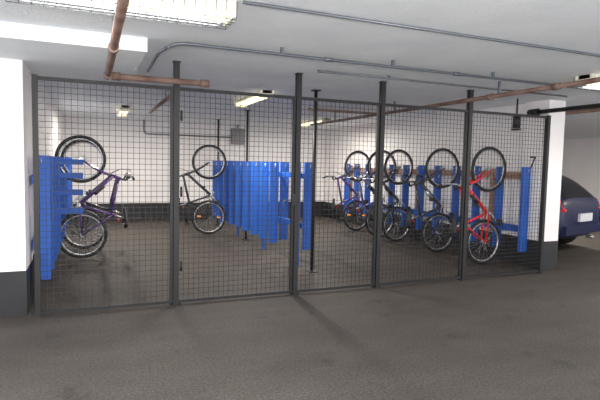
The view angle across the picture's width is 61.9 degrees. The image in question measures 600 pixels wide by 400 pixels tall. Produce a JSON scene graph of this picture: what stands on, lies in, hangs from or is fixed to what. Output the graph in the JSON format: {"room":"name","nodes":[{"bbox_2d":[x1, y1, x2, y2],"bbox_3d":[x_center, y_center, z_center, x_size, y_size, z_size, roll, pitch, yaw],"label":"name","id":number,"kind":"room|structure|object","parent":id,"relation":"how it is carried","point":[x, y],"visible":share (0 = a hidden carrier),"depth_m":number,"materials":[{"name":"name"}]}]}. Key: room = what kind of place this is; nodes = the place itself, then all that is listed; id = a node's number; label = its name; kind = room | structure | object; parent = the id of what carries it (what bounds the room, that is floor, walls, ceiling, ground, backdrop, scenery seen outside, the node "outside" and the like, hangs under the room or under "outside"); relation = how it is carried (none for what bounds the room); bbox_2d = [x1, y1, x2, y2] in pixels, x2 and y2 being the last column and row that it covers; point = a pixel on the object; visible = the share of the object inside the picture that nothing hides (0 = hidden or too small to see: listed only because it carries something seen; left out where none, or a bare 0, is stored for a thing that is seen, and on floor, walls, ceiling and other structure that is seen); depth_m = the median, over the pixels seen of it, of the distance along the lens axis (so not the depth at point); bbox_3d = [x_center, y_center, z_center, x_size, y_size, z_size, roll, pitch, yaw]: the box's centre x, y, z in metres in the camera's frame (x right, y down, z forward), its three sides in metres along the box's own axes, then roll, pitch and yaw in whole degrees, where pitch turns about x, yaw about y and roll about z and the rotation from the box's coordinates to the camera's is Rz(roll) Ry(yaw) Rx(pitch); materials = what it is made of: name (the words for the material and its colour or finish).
{"room":"parking garage","nodes":[
{"label":"parking garage","id":0,"kind":"room"},
{"bbox_2d":[30,75,62,253],"bbox_3d":[-4.184,-0.447,8.240,0.200,2.430,6.950,0,4,-23],"label":"wall","id":1,"kind":"structure","parent":0,"point":[51,146],"depth_m":7.10,"materials":[{"name":"white paint"}]},
{"bbox_2d":[33,254,34,293],"bbox_3d":[-4.108,0.554,8.350,0.010,0.420,6.925,0,4,-23],"label":"baseboard","id":2,"kind":"structure","parent":1,"relation":"attached to","point":[33,254],"depth_m":5.36,"materials":[{"name":"black paint"}]},
{"bbox_2d":[0,21,146,89],"bbox_3d":[-2.798,-1.320,4.619,2.430,0.110,2.350,0,4,-23],"label":"beam","id":3,"kind":"structure","parent":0,"point":[45,51],"depth_m":4.08,"materials":[{"name":"white paint"}]},
{"bbox_2d":[63,116,324,203],"bbox_3d":[-0.703,-0.752,13.565,19.200,2.430,0.200,0,4,-23],"label":"wall","id":4,"kind":"structure","parent":0,"point":[185,163],"depth_m":12.34,"materials":[{"name":"white paint"}]},
{"bbox_2d":[143,120,244,143],"bbox_3d":[-2.605,-1.686,12.500,2.517,0.500,0.150,0,4,-23],"label":"electrical box","id":5,"kind":"object","parent":4,"relation":"attached to","point":[239,139],"visible":0.82,"depth_m":12.82,"materials":[{"name":"grey metal"}]},
{"bbox_2d":[70,201,322,221],"bbox_3d":[1.267,0.242,14.355,14.570,0.420,0.015,0,4,-23],"label":"baseboard","id":6,"kind":"structure","parent":4,"relation":"attached to","point":[319,204],"depth_m":12.32,"materials":[{"name":"black paint"}]},
{"bbox_2d":[0,216,599,399],"bbox_3d":[2.144,1.063,6.805,19.200,0.100,15.100,0,4,-23],"label":"floor","id":7,"kind":"structure","parent":0,"point":[523,336],"depth_m":4.43,"materials":[{"name":"concrete"}]},
{"bbox_2d":[0,58,33,317],"bbox_3d":[-2.890,-0.109,4.694,0.608,2.320,0.608,0,4,-23],"label":"concrete column","id":8,"kind":"structure","parent":7,"relation":"on","point":[16,237],"depth_m":4.52,"materials":[{"name":"white paint"}]},
{"bbox_2d":[32,155,82,279],"bbox_3d":[-3.729,0.048,8.115,0.445,1.480,6.806,0,4,-23],"label":"bike rack","id":9,"kind":"object","parent":7,"relation":"on","point":[45,177],"visible":0.67,"depth_m":5.50,"materials":[{"name":"blue metal"}]},
{"bbox_2d":[60,140,126,248],"bbox_3d":[-3.313,-0.090,8.104,1.043,1.775,0.660,0,4,-16],"label":"bicycle","id":10,"kind":"object","parent":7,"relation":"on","point":[99,239],"visible":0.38,"depth_m":8.09,"materials":[{"name":"metal"}]},
{"bbox_2d":[54,135,134,257],"bbox_3d":[-2.974,-0.041,7.248,1.046,1.775,0.660,-1,5,-24],"label":"bicycle","id":11,"kind":"object","parent":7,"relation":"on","point":[81,234],"visible":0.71,"depth_m":7.22,"materials":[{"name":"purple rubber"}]},
{"bbox_2d":[179,145,226,233],"bbox_3d":[-1.960,-0.201,9.793,1.043,1.775,0.660,0,4,-20],"label":"bicycle","id":12,"kind":"object","parent":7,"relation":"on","point":[203,147],"visible":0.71,"depth_m":9.80,"materials":[{"name":"black metal"}]},
{"bbox_2d":[214,119,219,224],"bbox_3d":[-1.887,-0.630,11.501,0.120,2.430,0.120,0,4,-23],"label":"steel post","id":13,"kind":"object","parent":7,"relation":"on","point":[216,119],"visible":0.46,"depth_m":11.43,"materials":[{"name":"black metal"}]},
{"bbox_2d":[242,110,250,239],"bbox_3d":[-0.999,-0.459,9.386,0.120,2.430,0.120,0,4,-23],"label":"steel post","id":14,"kind":"object","parent":7,"relation":"on","point":[247,115],"visible":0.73,"depth_m":9.32,"materials":[{"name":"black metal"}]},
{"bbox_2d":[212,161,312,265],"bbox_3d":[-0.892,0.037,9.141,0.400,1.480,4.706,0,4,-23],"label":"bike rack","id":15,"kind":"object","parent":7,"relation":"on","point":[240,196],"visible":0.83,"depth_m":8.44,"materials":[{"name":"blue metal"}]},
{"bbox_2d":[31,60,550,317],"bbox_3d":[0.507,-0.162,5.708,6.295,2.430,0.101,0,4,-23],"label":"wire mesh fence","id":16,"kind":"object","parent":7,"relation":"on","point":[176,115],"visible":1,"depth_m":5.42,"materials":[{"name":"black metal"}]},
{"bbox_2d":[307,89,320,272],"bbox_3d":[0.186,-0.240,6.693,0.120,2.430,0.120,0,4,-23],"label":"steel post","id":17,"kind":"object","parent":7,"relation":"on","point":[314,90],"visible":0.94,"depth_m":6.68,"materials":[{"name":"black metal"}]},
{"bbox_2d":[323,151,368,230],"bbox_3d":[1.102,-0.198,10.973,1.043,1.775,0.660,-1,5,-25],"label":"bicycle","id":18,"kind":"object","parent":7,"relation":"on","point":[347,173],"visible":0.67,"depth_m":10.96,"materials":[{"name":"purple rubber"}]},
{"bbox_2d":[343,150,395,236],"bbox_3d":[1.474,-0.127,10.087,1.043,1.775,0.660,0,4,-21],"label":"bicycle","id":19,"kind":"object","parent":7,"relation":"on","point":[370,187],"visible":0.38,"depth_m":10.04,"materials":[{"name":"black metal"}]},
{"bbox_2d":[358,149,411,241],"bbox_3d":[1.714,-0.080,9.515,1.043,1.775,0.660,-1,5,-26],"label":"bicycle","id":20,"kind":"object","parent":7,"relation":"on","point":[370,216],"visible":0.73,"depth_m":9.53,"materials":[{"name":"black metal"}]},
{"bbox_2d":[401,148,458,251],"bbox_3d":[2.239,0.010,8.421,1.005,1.775,0.473,0,4,-20],"label":"bicycle","id":21,"kind":"object","parent":7,"relation":"on","point":[425,222],"visible":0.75,"depth_m":8.41,"materials":[{"name":"black metal"}]},
{"bbox_2d":[436,147,506,263],"bbox_3d":[2.647,0.088,7.448,1.054,1.775,0.661,-1,4,-24],"label":"bicycle","id":22,"kind":"object","parent":7,"relation":"on","point":[487,222],"visible":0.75,"depth_m":7.47,"materials":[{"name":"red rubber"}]},
{"bbox_2d":[517,100,565,269],"bbox_3d":[3.542,-0.214,7.353,0.328,2.430,0.428,0,4,-23],"label":"concrete column","id":23,"kind":"structure","parent":7,"relation":"on","point":[550,251],"depth_m":7.21,"materials":[{"name":"white paint"}]},
{"bbox_2d":[558,175,599,243],"bbox_3d":[3.768,0.070,10.404,2.080,1.450,4.142,-2,5,-38],"label":"car","id":24,"kind":"object","parent":7,"relation":"on","point":[579,209],"visible":0.2,"depth_m":8.78,"materials":[{"name":"blue paint"}]},
{"bbox_2d":[0,0,599,138],"bbox_3d":[2.200,-1.484,6.622,19.200,0.150,15.100,0,4,-23],"label":"ceiling","id":25,"kind":"structure","parent":0,"point":[574,25],"depth_m":4.38,"materials":[{"name":"paint"}]},
{"bbox_2d":[5,0,116,14],"label":"fluorescent light fixture","id":26,"kind":"object","parent":25,"relation":"attached to","point":[104,3],"depth_m":2.85,"materials":[{"name":"beige plastic"}]},
{"bbox_2d":[117,105,131,116],"bbox_3d":[-3.363,-1.691,9.544,0.200,0.100,1.250,0,4,-23],"label":"fluorescent light fixture","id":27,"kind":"object","parent":25,"relation":"attached to","point":[124,111],"visible":0.71,"depth_m":9.20,"materials":[{"name":"beige plastic"}]},
{"bbox_2d":[103,0,209,87],"bbox_3d":[0.003,-0.957,1.493,0.946,0.265,6.886,0,4,-23],"label":"pipe","id":28,"kind":"object","parent":25,"relation":"attached to","point":[118,19],"visible":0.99,"depth_m":3.93,"materials":[{"name":"brown metal"}]},
{"bbox_2d":[148,90,169,113],"bbox_3d":[-2.134,-1.481,7.521,0.050,0.175,2.300,0,4,-23],"label":"pipe","id":29,"kind":"object","parent":25,"relation":"attached to","point":[165,99],"visible":0.77,"depth_m":7.13,"materials":[{"name":"brown"}]},
{"bbox_2d":[126,0,236,29],"label":"fluorescent light fixture","id":30,"kind":"object","parent":25,"relation":"attached to","point":[224,12],"depth_m":3.01,"materials":[{"name":"beige plastic"}]},
{"bbox_2d":[234,90,273,106],"bbox_3d":[-0.691,-1.472,7.312,0.200,0.100,1.300,0,4,-23],"label":"fluorescent light fixture","id":31,"kind":"object","parent":25,"relation":"attached to","point":[251,99],"visible":0.64,"depth_m":7.29,"materials":[{"name":"beige plastic"}]},
{"bbox_2d":[301,120,312,126],"bbox_3d":[0.185,-1.707,10.857,0.607,0.100,1.561,0,4,-23],"label":"fluorescent light fixture","id":32,"kind":"object","parent":25,"relation":"attached to","point":[310,122],"depth_m":11.35,"materials":[{"name":"beige plastic"}]},
{"bbox_2d":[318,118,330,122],"bbox_3d":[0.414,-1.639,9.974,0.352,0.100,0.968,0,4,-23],"label":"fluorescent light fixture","id":33,"kind":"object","parent":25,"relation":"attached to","point":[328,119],"depth_m":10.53,"materials":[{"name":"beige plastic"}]},
{"bbox_2d":[147,42,599,90],"bbox_3d":[1.844,-1.256,5.519,6.713,0.163,0.888,0,4,-23],"label":"conduit","id":34,"kind":"object","parent":25,"relation":"attached to","point":[160,51],"visible":1,"depth_m":4.42,"materials":[{"name":"grey metal"}]},
{"bbox_2d":[242,0,599,56],"bbox_3d":[2.495,-1.208,4.179,6.150,0.020,0.020,0,4,-23],"label":"conduit","id":35,"kind":"object","parent":25,"relation":"attached to","point":[244,1],"visible":1,"depth_m":3.43,"materials":[{"name":"grey metal"}]},
{"bbox_2d":[317,70,566,96],"bbox_3d":[1.819,-1.338,5.788,3.550,0.040,0.024,0,4,-23],"label":"conduit","id":36,"kind":"object","parent":25,"relation":"attached to","point":[388,76],"visible":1,"depth_m":5.60,"materials":[{"name":"grey metal"}]},
{"bbox_2d":[310,77,599,125],"bbox_3d":[1.855,-1.314,6.545,0.068,0.193,8.400,0,4,-23],"label":"pipe","id":37,"kind":"object","parent":25,"relation":"attached to","point":[555,86],"visible":0.91,"depth_m":5.62,"materials":[{"name":"brown"}]},
{"bbox_2d":[308,108,376,114],"bbox_3d":[0.679,-1.358,7.679,1.210,0.040,0.040,0,4,-23],"label":"pipe","id":38,"kind":"object","parent":37,"relation":"attached to","point":[309,109],"visible":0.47,"depth_m":7.67,"materials":[{"name":"metal"}]},
{"bbox_2d":[511,98,520,129],"bbox_3d":[3.028,-1.197,6.982,0.140,0.439,0.140,0,4,-23],"label":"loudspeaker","id":39,"kind":"object","parent":25,"relation":"hanging from","point":[515,117],"visible":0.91,"depth_m":6.95,"materials":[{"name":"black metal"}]},
{"bbox_2d":[527,103,599,114],"bbox_3d":[3.982,-1.129,5.637,0.100,0.098,3.460,0,4,-23],"label":"pipe","id":40,"kind":"object","parent":25,"relation":"attached to","point":[597,105],"visible":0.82,"depth_m":6.69,"materials":[{"name":"black metal"}]},
{"bbox_2d":[565,108,599,114],"bbox_3d":[3.281,-1.482,9.088,0.060,0.160,9.600,0,4,-23],"label":"pipe","id":41,"kind":"object","parent":25,"relation":"attached to","point":[594,109],"visible":0.02,"depth_m":7.17,"materials":[{"name":"brown metal"}]},
{"bbox_2d":[575,73,599,80],"label":"fluorescent light fixture","id":42,"kind":"object","parent":25,"relation":"attached to","point":[588,76],"depth_m":5.14,"materials":[{"name":"beige plastic"}]},
{"bbox_2d":[575,83,599,89],"label":"fluorescent light fixture","id":43,"kind":"object","parent":25,"relation":"attached to","point":[595,86],"depth_m":5.23,"materials":[{"name":"beige plastic"}]},
{"bbox_2d":[323,104,525,235],"bbox_3d":[2.113,-0.493,10.809,0.180,2.430,7.080,0,4,-23],"label":"wall","id":44,"kind":"structure","parent":0,"point":[500,128],"depth_m":9.47,"materials":[{"name":"white paint"}]},
{"bbox_2d":[322,201,517,263],"bbox_3d":[2.006,0.511,10.837,0.010,0.420,7.065,0,4,-23],"label":"baseboard","id":45,"kind":"structure","parent":44,"relation":"attached to","point":[513,245],"depth_m":9.35,"materials":[{"name":"black paint"}]},
{"bbox_2d":[343,164,530,251],"bbox_3d":[2.214,-0.077,10.006,0.240,1.240,5.896,0,4,-23],"label":"bike rack","id":46,"kind":"object","parent":44,"relation":"attached to","point":[494,207],"visible":0.39,"depth_m":8.64,"materials":[{"name":"blue metal"}]},
{"bbox_2d":[562,138,599,203],"bbox_3d":[10.162,-0.417,12.225,0.200,2.430,10.700,0,4,-23],"label":"wall","id":47,"kind":"structure","parent":0,"point":[581,157],"depth_m":15.36,"materials":[{"name":"white paint"}]}
]}

